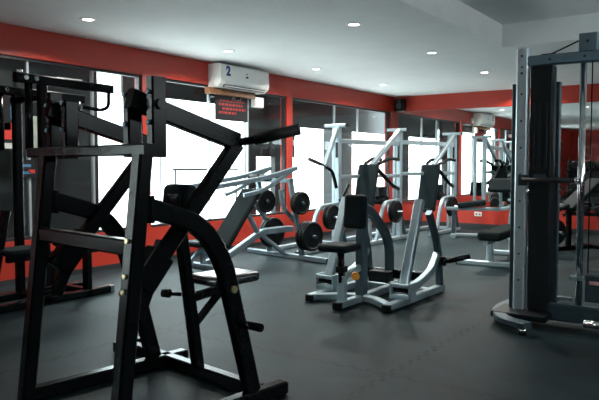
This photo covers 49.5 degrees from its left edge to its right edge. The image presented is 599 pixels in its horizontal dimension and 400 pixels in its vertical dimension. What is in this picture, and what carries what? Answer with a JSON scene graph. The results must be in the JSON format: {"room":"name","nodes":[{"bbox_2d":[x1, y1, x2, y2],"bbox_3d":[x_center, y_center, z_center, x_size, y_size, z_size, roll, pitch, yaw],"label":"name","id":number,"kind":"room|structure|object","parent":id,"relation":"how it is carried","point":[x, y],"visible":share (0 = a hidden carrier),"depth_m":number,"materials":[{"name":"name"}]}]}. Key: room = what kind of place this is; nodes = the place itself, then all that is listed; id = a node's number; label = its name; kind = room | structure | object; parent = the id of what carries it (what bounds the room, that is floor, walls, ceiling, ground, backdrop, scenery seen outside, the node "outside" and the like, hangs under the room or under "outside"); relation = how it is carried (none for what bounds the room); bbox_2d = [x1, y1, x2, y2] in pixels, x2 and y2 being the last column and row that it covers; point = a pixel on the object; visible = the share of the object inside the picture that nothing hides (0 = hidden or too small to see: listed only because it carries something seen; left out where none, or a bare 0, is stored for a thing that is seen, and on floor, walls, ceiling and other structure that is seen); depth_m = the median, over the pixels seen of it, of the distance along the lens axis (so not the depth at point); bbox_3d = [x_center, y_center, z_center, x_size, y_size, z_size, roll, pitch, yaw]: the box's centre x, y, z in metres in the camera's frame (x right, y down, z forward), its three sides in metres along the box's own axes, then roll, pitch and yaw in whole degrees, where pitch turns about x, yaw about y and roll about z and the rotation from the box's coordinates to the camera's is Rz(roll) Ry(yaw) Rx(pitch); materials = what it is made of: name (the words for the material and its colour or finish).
{"room":"gym","nodes":[
{"label":"gym","id":0,"kind":"room"},
{"bbox_2d":[0,22,394,280],"bbox_3d":[-2.745,-0.522,7.777,0.150,2.830,16.800,2,4,35],"label":"wall","id":1,"kind":"structure","parent":0,"point":[19,41],"depth_m":8.78,"materials":[{"name":"red paint"}]},
{"bbox_2d":[0,54,140,241],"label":"window","id":2,"kind":"structure","parent":1,"relation":"in","point":[26,61],"depth_m":7.75,"materials":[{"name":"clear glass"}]},
{"bbox_2d":[4,96,25,150],"bbox_3d":[-3.151,-0.832,7.092,0.008,0.580,0.360,2,4,35],"label":"poster","id":3,"kind":"object","parent":2,"relation":"attached to","point":[7,105],"visible":0.51,"depth_m":7.08,"materials":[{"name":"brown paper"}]},
{"bbox_2d":[23,160,34,177],"bbox_3d":[-3.048,-0.350,7.264,0.008,0.200,0.200,2,4,35],"label":"sticker","id":4,"kind":"object","parent":2,"relation":"attached to","point":[28,165],"visible":0.73,"depth_m":7.28,"materials":[{"name":"plastic"}]},
{"bbox_2d":[33,116,37,147],"bbox_3d":[-2.925,-0.749,7.420,0.006,0.400,0.250,2,4,35],"label":"poster","id":5,"kind":"object","parent":2,"relation":"attached to","point":[34,117],"visible":0.14,"depth_m":7.33,"materials":[{"name":"white paper"}]},
{"bbox_2d":[0,222,391,286],"bbox_3d":[-2.675,0.864,7.800,0.020,0.060,16.800,2,4,35],"label":"baseboard","id":6,"kind":"structure","parent":1,"relation":"attached to","point":[116,265],"depth_m":8.24,"materials":[{"name":"red paint"}]},
{"bbox_2d":[151,79,285,226],"bbox_3d":[-1.159,-0.709,10.010,0.070,2.030,3.110,2,4,35],"label":"window","id":7,"kind":"structure","parent":1,"relation":"in","point":[283,98],"depth_m":10.42,"materials":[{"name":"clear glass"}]},
{"bbox_2d":[215,95,247,121],"bbox_3d":[-1.048,-1.457,10.058,0.008,0.470,0.760,2,4,35],"label":"poster","id":8,"kind":"object","parent":7,"relation":"attached to","point":[227,108],"visible":0.84,"depth_m":10.04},
{"bbox_2d":[205,87,254,99],"bbox_3d":[-1.047,-1.609,9.921,0.099,0.130,1.050,2,4,35],"label":"wooden board","id":9,"kind":"object","parent":1,"relation":"attached to","point":[212,91],"visible":1,"depth_m":9.82,"materials":[{"name":"brown wood"}]},
{"bbox_2d":[208,63,268,93],"bbox_3d":[-0.914,-1.851,9.968,0.250,0.345,1.140,2,4,35],"label":"air conditioner","id":10,"kind":"object","parent":1,"relation":"attached to","point":[220,75],"visible":1,"depth_m":9.76,"materials":[{"name":"white plastic"}]},
{"bbox_2d":[251,97,263,107],"bbox_3d":[-0.673,-1.569,10.474,0.078,0.160,0.240,2,4,35],"label":"junction box","id":11,"kind":"object","parent":1,"relation":"attached to","point":[258,102],"visible":0.96,"depth_m":10.43,"materials":[{"name":"white plastic"}]},
{"bbox_2d":[293,97,389,210],"bbox_3d":[0.896,-0.862,12.932,0.070,2.030,3.720,2,4,35],"label":"window","id":12,"kind":"structure","parent":1,"relation":"in","point":[296,99],"depth_m":13.32,"materials":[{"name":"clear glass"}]},
{"bbox_2d":[393,99,405,111],"bbox_3d":[2.157,-2.078,14.266,0.310,0.270,0.205,2,4,35],"label":"wall speaker","id":13,"kind":"object","parent":1,"relation":"attached to","point":[400,104],"visible":1,"depth_m":14.17,"materials":[{"name":"plastic"}]},
{"bbox_2d":[0,224,598,399],"bbox_3d":[1.408,1.103,4.941,10.300,0.120,17.000,2,4,35],"label":"floor","id":14,"kind":"structure","parent":0,"point":[447,344],"depth_m":4.85,"materials":[{"name":"rubber"}]},
{"bbox_2d":[0,69,114,313],"bbox_3d":[-2.446,-0.106,6.246,0.660,2.160,1.315,2,4,35],"label":"machine","id":15,"kind":"object","parent":14,"relation":"on","point":[19,253],"visible":0.56,"depth_m":6.23,"materials":[{"name":"black metal"}]},
{"bbox_2d":[17,76,300,399],"bbox_3d":[-0.824,0.249,3.792,1.649,1.714,1.387,3,4,43],"label":"machine","id":16,"kind":"object","parent":14,"relation":"on","point":[144,268],"visible":1,"depth_m":3.47,"materials":[{"name":"black metal"}]},
{"bbox_2d":[189,166,327,269],"bbox_3d":[-0.756,0.198,8.646,1.840,1.297,1.640,-3,4,-45],"label":"machine","id":17,"kind":"object","parent":14,"relation":"on","point":[241,209],"visible":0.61,"depth_m":8.71,"materials":[{"name":"metal"}]},
{"bbox_2d":[259,217,271,246],"bbox_3d":[-0.414,0.462,9.362,0.428,0.428,0.050,-3,4,-45],"label":"weight plate","id":18,"kind":"object","parent":17,"relation":"on","point":[263,222],"visible":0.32,"depth_m":9.24,"materials":[{"name":"rubber"}]},
{"bbox_2d":[257,190,275,212],"bbox_3d":[-0.467,0.017,9.250,0.329,0.329,0.045,-3,4,-45],"label":"weight plate","id":19,"kind":"object","parent":17,"relation":"on","point":[265,207],"visible":0.96,"depth_m":9.23,"materials":[{"name":"rubber"}]},
{"bbox_2d":[262,217,284,246],"bbox_3d":[-0.374,0.464,9.322,0.428,0.428,0.050,-3,4,-45],"label":"weight plate","id":20,"kind":"object","parent":17,"relation":"on","point":[277,239],"visible":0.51,"depth_m":9.31,"materials":[{"name":"rubber"}]},
{"bbox_2d":[290,192,297,213],"bbox_3d":[-0.008,0.041,8.791,0.309,0.309,0.045,-3,4,-45],"label":"weight plate","id":21,"kind":"object","parent":17,"relation":"on","point":[295,193],"visible":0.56,"depth_m":8.69,"materials":[{"name":"rubber"}]},
{"bbox_2d":[293,192,309,214],"bbox_3d":[0.029,0.043,8.754,0.309,0.309,0.045,-3,4,-45],"label":"weight plate","id":22,"kind":"object","parent":17,"relation":"on","point":[300,209],"visible":1,"depth_m":8.72,"materials":[{"name":"rubber"}]},
{"bbox_2d":[295,221,307,250],"bbox_3d":[0.094,0.488,8.853,0.398,0.398,0.050,-3,4,-45],"label":"weight plate","id":23,"kind":"object","parent":17,"relation":"on","point":[302,223],"visible":0.26,"depth_m":8.73,"materials":[{"name":"rubber"}]},
{"bbox_2d":[298,221,310,250],"bbox_3d":[0.134,0.490,8.813,0.398,0.398,0.050,-3,4,-45],"label":"weight plate","id":24,"kind":"object","parent":17,"relation":"on","point":[305,223],"visible":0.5,"depth_m":8.69,"materials":[{"name":"rubber"}]},
{"bbox_2d":[301,222,322,250],"bbox_3d":[0.173,0.492,8.774,0.398,0.398,0.050,-3,4,-45],"label":"weight plate","id":25,"kind":"object","parent":17,"relation":"on","point":[310,229],"visible":0.94,"depth_m":8.74,"materials":[{"name":"rubber"}]},
{"bbox_2d":[266,124,398,254],"bbox_3d":[0.615,-0.234,10.583,0.973,1.958,2.736,2,4,39],"label":"station","id":26,"kind":"object","parent":14,"relation":"on","point":[336,141],"visible":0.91,"depth_m":10.22,"materials":[{"name":"metal"}]},
{"bbox_2d":[322,205,329,229],"bbox_3d":[0.465,0.262,9.929,0.045,0.379,0.379,2,4,35],"label":"weight plate","id":27,"kind":"object","parent":26,"relation":"on","point":[327,206],"visible":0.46,"depth_m":9.79,"materials":[{"name":"rubber"}]},
{"bbox_2d":[325,205,338,229],"bbox_3d":[0.510,0.263,9.897,0.045,0.379,0.379,2,4,35],"label":"weight plate","id":28,"kind":"object","parent":26,"relation":"on","point":[332,210],"visible":0.85,"depth_m":9.84,"materials":[{"name":"rubber"}]},
{"bbox_2d":[305,194,470,312],"bbox_3d":[0.735,0.447,6.385,1.413,1.030,1.543,2,4,35],"label":"machine","id":29,"kind":"object","parent":14,"relation":"on","point":[354,212],"visible":1,"depth_m":6.17,"materials":[{"name":"silver metal"}]},
{"bbox_2d":[346,128,453,244],"bbox_3d":[1.715,-0.295,11.740,0.933,1.958,3.324,2,4,35],"label":"station","id":30,"kind":"object","parent":14,"relation":"on","point":[366,184],"visible":0.78,"depth_m":11.22,"materials":[{"name":"metal"}]},
{"bbox_2d":[388,201,394,222],"bbox_3d":[1.618,0.199,11.133,0.045,0.379,0.379,2,4,35],"label":"weight plate","id":31,"kind":"object","parent":30,"relation":"on","point":[392,202],"visible":0.38,"depth_m":11.00,"materials":[{"name":"rubber"}]},
{"bbox_2d":[391,201,402,222],"bbox_3d":[1.663,0.200,11.102,0.045,0.379,0.379,2,4,35],"label":"weight plate","id":32,"kind":"object","parent":30,"relation":"on","point":[396,217],"visible":0.98,"depth_m":11.06,"materials":[{"name":"rubber"}]},
{"bbox_2d":[406,132,462,235],"bbox_3d":[2.571,-0.336,12.534,0.920,1.958,1.810,2,4,35],"label":"station","id":33,"kind":"object","parent":14,"relation":"on","point":[430,190],"visible":0.88,"depth_m":12.34,"materials":[{"name":"metal"}]},
{"bbox_2d":[446,197,450,215],"bbox_3d":[2.914,0.125,12.543,0.045,0.379,0.379,2,4,35],"label":"weight plate","id":34,"kind":"object","parent":33,"relation":"on","point":[449,198],"visible":0.43,"depth_m":12.42,"materials":[{"name":"rubber"}]},
{"bbox_2d":[449,197,457,215],"bbox_3d":[2.959,0.127,12.511,0.045,0.379,0.379,2,4,35],"label":"weight plate","id":35,"kind":"object","parent":33,"relation":"on","point":[453,201],"visible":0.7,"depth_m":12.44,"materials":[{"name":"rubber"}]},
{"bbox_2d":[446,179,510,240],"bbox_3d":[3.332,0.147,11.762,1.315,1.072,0.800,1,3,15],"label":"machine","id":36,"kind":"object","parent":14,"relation":"on","point":[500,186],"visible":0.78,"depth_m":11.71,"materials":[{"name":"silver metal"}]},
{"bbox_2d":[456,224,527,267],"bbox_3d":[2.723,0.605,8.853,0.870,0.462,1.510,2,3,31],"label":"weight bench","id":37,"kind":"object","parent":14,"relation":"on","point":[490,236],"visible":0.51,"depth_m":8.41,"materials":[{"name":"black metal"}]},
{"bbox_2d":[491,32,598,334],"bbox_3d":[2.051,-0.134,5.091,0.760,2.335,1.312,-3,4,-42],"label":"cable machine","id":38,"kind":"object","parent":14,"relation":"on","point":[538,165],"visible":1,"depth_m":5.29,"materials":[{"name":"metal"}]},
{"bbox_2d":[527,178,598,251],"bbox_3d":[4.098,0.223,10.010,1.330,1.103,0.600,-1,3,-25],"label":"bench","id":39,"kind":"object","parent":14,"relation":"on","point":[570,204],"visible":0.48,"depth_m":10.03,"materials":[{"name":"black metal"}]},
{"bbox_2d":[559,220,565,243],"bbox_3d":[3.882,0.487,9.824,0.379,0.379,0.045,-1,3,-25],"label":"weight plate","id":40,"kind":"object","parent":39,"relation":"on","point":[562,227],"visible":0.28,"depth_m":9.85,"materials":[{"name":"rubber"}]},
{"bbox_2d":[562,160,598,234],"bbox_3d":[5.697,-0.013,11.521,1.870,1.418,0.620,2,4,35],"label":"dumbbell rack","id":41,"kind":"object","parent":14,"relation":"on","point":[568,191],"visible":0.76,"depth_m":11.91,"materials":[{"name":"black metal"}]},
{"bbox_2d":[569,183,576,189],"bbox_3d":[5.044,-0.247,11.919,0.136,0.136,0.260,2,4,35],"label":"dumbbell","id":42,"kind":"object","parent":41,"relation":"on","point":[572,186],"visible":0.74,"depth_m":11.81,"materials":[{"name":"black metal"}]},
{"bbox_2d":[571,161,577,167],"bbox_3d":[5.090,-0.650,11.963,0.136,0.136,0.260,2,4,35],"label":"dumbbell","id":43,"kind":"object","parent":41,"relation":"on","point":[574,164],"visible":0.8,"depth_m":11.86,"materials":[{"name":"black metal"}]},
{"bbox_2d":[562,212,598,217],"bbox_3d":[5.628,0.288,11.436,1.860,0.080,0.266,2,4,35],"label":"shelf","id":44,"kind":"object","parent":41,"relation":"attached to","point":[574,213],"depth_m":11.73,"materials":[{"name":"black metal"}]},
{"bbox_2d":[564,190,598,194],"bbox_3d":[5.685,-0.116,11.497,1.860,0.080,0.266,2,4,35],"label":"shelf","id":45,"kind":"object","parent":41,"relation":"attached to","point":[568,192],"depth_m":11.89,"materials":[{"name":"black metal"}]},
{"bbox_2d":[565,168,598,172],"bbox_3d":[5.731,-0.519,11.542,1.860,0.080,0.266,2,4,35],"label":"shelf","id":46,"kind":"object","parent":41,"relation":"attached to","point":[568,170],"depth_m":11.92,"materials":[{"name":"black metal"}]},
{"bbox_2d":[584,205,590,212],"bbox_3d":[5.167,0.163,11.732,0.136,0.136,0.260,2,4,35],"label":"dumbbell","id":47,"kind":"object","parent":41,"relation":"on","point":[586,207],"visible":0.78,"depth_m":11.62,"materials":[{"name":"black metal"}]},
{"bbox_2d":[585,161,593,167],"bbox_3d":[5.270,-0.643,11.837,0.136,0.136,0.260,2,4,35],"label":"dumbbell","id":48,"kind":"object","parent":41,"relation":"on","point":[587,163],"visible":0.8,"depth_m":11.74,"materials":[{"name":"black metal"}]},
{"bbox_2d":[594,206,598,213],"bbox_3d":[5.347,0.170,11.605,0.136,0.136,0.260,2,4,35],"label":"dumbbell","id":49,"kind":"object","parent":41,"relation":"on","point":[596,209],"visible":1,"depth_m":11.51,"materials":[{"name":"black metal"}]},
{"bbox_2d":[0,0,598,96],"bbox_3d":[1.408,-2.032,4.777,10.300,0.500,17.000,2,4,35],"label":"ceiling","id":50,"kind":"structure","parent":0,"point":[287,38],"depth_m":7.72,"materials":[{"name":"white paint"}]},
{"bbox_2d":[79,17,96,20],"bbox_3d":[-2.205,-1.882,6.775,0.180,0.008,0.180,2,4,35],"label":"recessed light","id":51,"kind":"object","parent":50,"relation":"in","point":[80,18],"visible":1,"depth_m":6.76,"materials":[{"name":"white plastic"}]},
{"bbox_2d":[346,22,361,25],"bbox_3d":[0.589,-1.894,7.013,0.180,0.008,0.180,2,4,35],"label":"recessed light","id":52,"kind":"object","parent":50,"relation":"in","point":[350,23],"visible":1,"depth_m":7.00,"materials":[{"name":"white plastic"}]},
{"bbox_2d":[425,51,438,53],"bbox_3d":[1.788,-1.986,8.770,0.180,0.008,0.180,2,4,35],"label":"recessed light","id":53,"kind":"object","parent":50,"relation":"in","point":[430,52],"visible":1,"depth_m":8.75,"materials":[{"name":"white plastic"}]},
{"bbox_2d":[402,103,598,229],"bbox_3d":[6.285,-0.730,11.755,10.050,2.830,0.100,2,4,35],"label":"wall","id":54,"kind":"structure","parent":0,"point":[464,216],"depth_m":13.47,"materials":[{"name":"red paint"}]},
{"bbox_2d":[474,212,481,215],"bbox_3d":[3.719,0.293,13.542,0.160,0.090,0.015,2,4,35],"label":"wall socket","id":55,"kind":"object","parent":54,"relation":"attached to","point":[475,213],"visible":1,"depth_m":13.54,"materials":[{"name":"white plastic"}]},
{"bbox_2d":[394,83,598,111],"bbox_3d":[6.239,-1.975,11.624,10.050,0.330,0.060,2,4,35],"label":"trim","id":56,"kind":"structure","parent":54,"relation":"attached to","point":[570,93],"depth_m":13.43,"materials":[{"name":"red paint"}]},
{"bbox_2d":[395,102,598,209],"bbox_3d":[6.249,-0.795,11.700,10.030,2.025,0.024,2,4,35],"label":"wall mirror","id":57,"kind":"object","parent":54,"relation":"attached to","point":[484,146],"visible":0.4,"depth_m":13.47,"materials":[{"name":"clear mirror"}]},
{"bbox_2d":[404,220,598,234],"bbox_3d":[6.259,0.636,11.771,10.030,0.100,0.020,2,4,35],"label":"baseboard","id":58,"kind":"structure","parent":54,"relation":"attached to","point":[462,225],"depth_m":13.54,"materials":[{"name":"red paint"}]},
{"label":"outside","id":59,"kind":"structure","parent":0,"visible":0},
{"bbox_2d":[120,76,214,103],"bbox_3d":[-1.214,-1.886,10.299,0.318,0.710,3.800,2,4,35],"label":"awning","id":60,"kind":"object","parent":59,"point":[175,91],"visible":0.04,"depth_m":9.72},
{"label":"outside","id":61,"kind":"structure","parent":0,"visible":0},
{"bbox_2d":[295,100,384,134],"bbox_3d":[1.128,-1.930,13.636,0.318,0.970,4.250,2,4,35],"label":"awning","id":62,"kind":"object","parent":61,"point":[307,114],"visible":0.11,"depth_m":13.36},
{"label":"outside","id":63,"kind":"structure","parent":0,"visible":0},
{"bbox_2d":[100,202,322,228],"bbox_3d":[-6.237,0.496,19.708,19.200,0.150,65.000,2,4,35],"label":"ground","id":64,"kind":"structure","parent":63,"point":[214,214],"depth_m":19.46,"materials":[{"name":"white"}]},
{"bbox_2d":[172,168,238,199],"bbox_3d":[-1.681,0.123,11.896,0.044,1.411,1.700,2,4,35],"label":"railing","id":65,"kind":"object","parent":64,"relation":"on","point":[173,169],"visible":0.51,"depth_m":11.54,"materials":[{"name":"grey metal"}]},
{"bbox_2d":[97,72,384,218],"bbox_3d":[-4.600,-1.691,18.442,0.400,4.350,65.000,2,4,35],"label":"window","id":66,"kind":"structure","parent":64,"relation":"on","point":[184,149],"depth_m":19.98,"materials":[{"name":"glass"}]},
{"bbox_2d":[244,156,255,214],"bbox_3d":[-0.832,0.070,11.014,0.100,1.610,0.200,2,4,35],"label":"wall pier","id":67,"kind":"structure","parent":64,"relation":"on","point":[252,160],"depth_m":10.95,"materials":[{"name":"paint"}]},
{"bbox_2d":[244,95,294,212],"bbox_3d":[-0.507,-0.673,11.438,0.100,3.050,1.330,2,4,35],"label":"wall","id":68,"kind":"structure","parent":67,"relation":"on","point":[267,118],"depth_m":11.29,"materials":[{"name":"grey glass"}]},
{"bbox_2d":[323,129,351,203],"bbox_3d":[0.814,-0.797,13.794,0.250,3.050,0.750,2,4,35],"label":"wall column","id":69,"kind":"structure","parent":64,"relation":"on","point":[346,165],"depth_m":13.69,"materials":[{"name":"grey paint"}]},
{"bbox_2d":[352,133,384,193],"bbox_3d":[2.635,-0.907,21.655,0.200,2.450,4.500,2,4,35],"label":"wall","id":70,"kind":"structure","parent":64,"relation":"on","point":[365,152],"depth_m":20.65,"materials":[{"name":"white paint"}]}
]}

